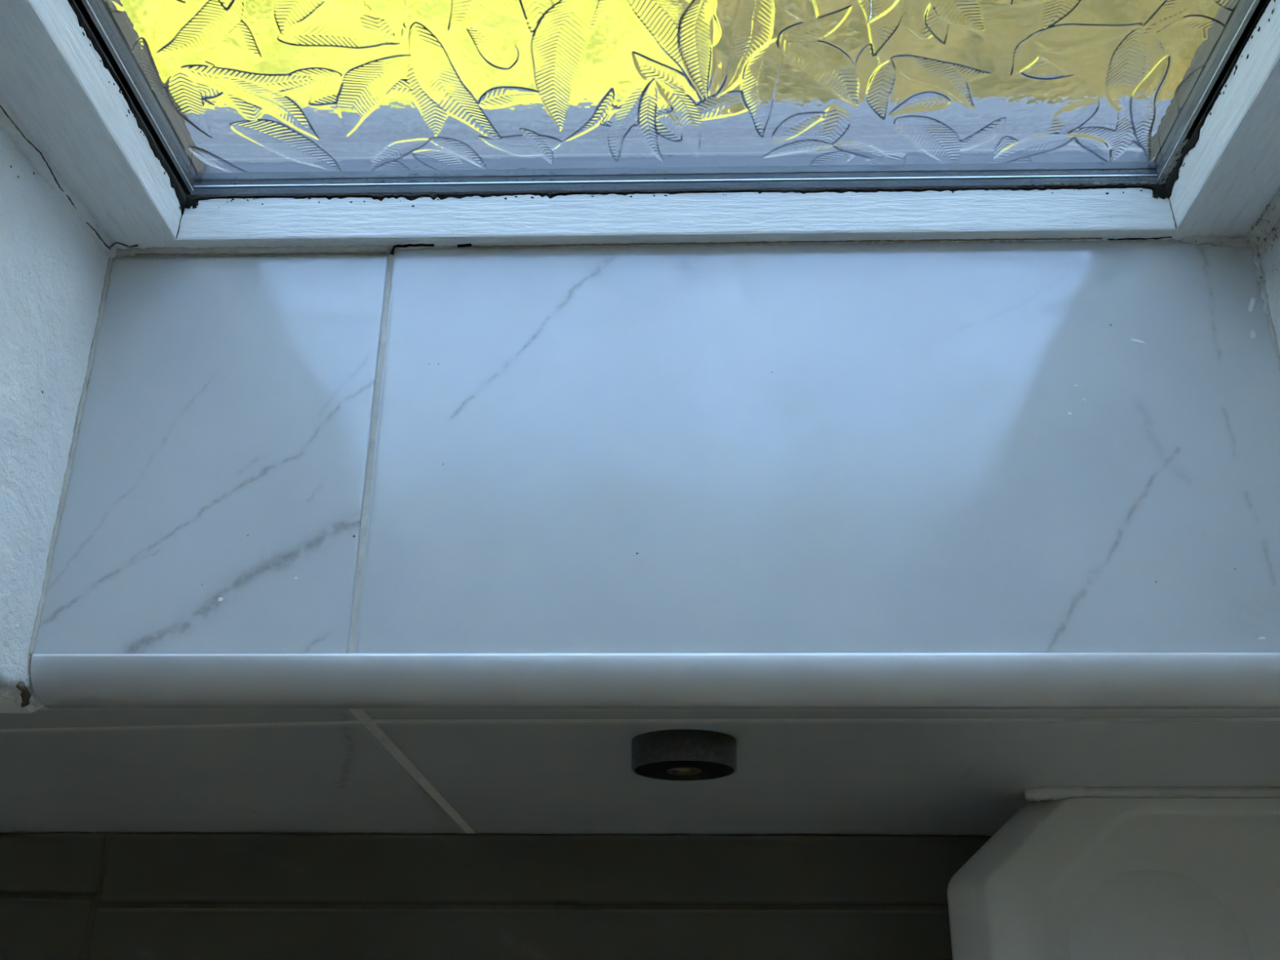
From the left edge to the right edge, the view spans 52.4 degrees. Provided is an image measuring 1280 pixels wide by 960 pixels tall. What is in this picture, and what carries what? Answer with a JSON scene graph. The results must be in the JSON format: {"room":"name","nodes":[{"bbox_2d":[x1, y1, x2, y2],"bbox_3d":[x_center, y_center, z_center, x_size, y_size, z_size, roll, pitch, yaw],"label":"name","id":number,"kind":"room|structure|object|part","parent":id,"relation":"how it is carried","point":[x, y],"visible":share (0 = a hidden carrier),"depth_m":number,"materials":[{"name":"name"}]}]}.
{"room":"bathroom","nodes":[
{"label":"bathroom","id":0,"kind":"room"},
{"bbox_2d":[0,96,1279,835],"bbox_3d":[-0.008,-0.017,0.489,1.720,1.950,0.212,0,66,2],"label":"wall","id":1,"kind":"structure","parent":0,"point":[800,771],"depth_m":0.56,"materials":[{"name":"tile"}]},
{"bbox_2d":[28,236,1279,659],"bbox_3d":[0.015,-0.015,0.524,0.493,0.026,0.185,0,66,2],"label":"window sill","id":2,"kind":"structure","parent":1,"relation":"on","point":[923,446],"depth_m":0.51,"materials":[{"name":"tile"}]},
{"bbox_2d":[30,652,1279,708],"bbox_3d":[0.163,0.074,0.481,0.780,0.022,0.016,0,66,2],"label":"trim","id":3,"kind":"structure","parent":1,"relation":"attached to","point":[1091,680],"depth_m":0.48,"materials":[{"name":"white plastic"}]},
{"bbox_3d":[0.018,0.119,0.541,0.041,0.041,0.003,0,66,2],"label":"plate","id":4,"kind":"part","parent":1,"relation":"part of","materials":[{"name":"black metal"}]},
{"bbox_3d":[0.017,0.966,1.163,1.720,0.080,1.550,0,66,2],"label":"floor","id":5,"kind":"structure","parent":0,"visible":0},
{"bbox_2d":[0,832,991,959],"bbox_3d":[0.010,0.432,1.015,1.520,0.625,0.207,0,66,2],"label":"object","id":6,"kind":"structure","parent":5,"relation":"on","point":[64,895],"depth_m":0.76,"materials":[{"name":"tile"}]},
{"bbox_2d":[946,786,1279,959],"bbox_3d":[0.353,0.267,0.652,0.402,0.151,0.202,0,66,2],"label":"cistern","id":7,"kind":"object","parent":6,"relation":"on","point":[1075,873],"visible":1,"depth_m":0.61,"materials":[{"name":"white ceramic"}]},
{"bbox_3d":[0.240,0.229,0.593,0.084,0.003,0.100,0,66,2],"label":"raised panel","id":8,"kind":"part","parent":7,"relation":"part of","materials":[{"name":"white ceramic"}]},
{"bbox_3d":[0.029,0.089,1.068,0.491,1.005,0.073,0,66,2],"label":"wall","id":9,"kind":"structure","parent":0,"visible":0},
{"bbox_2d":[0,0,1279,249],"bbox_3d":[-0.001,-0.309,0.148,0.491,0.950,0.054,0,66,2],"label":"window","id":10,"kind":"structure","parent":9,"relation":"in","point":[195,124],"depth_m":0.51,"materials":[{"name":"glass"}]},
{"bbox_3d":[0.013,-0.108,0.562,0.432,0.028,0.023,0,66,2],"label":"rail","id":11,"kind":"part","parent":10,"relation":"part of","materials":[{"name":"paint"}]}
]}

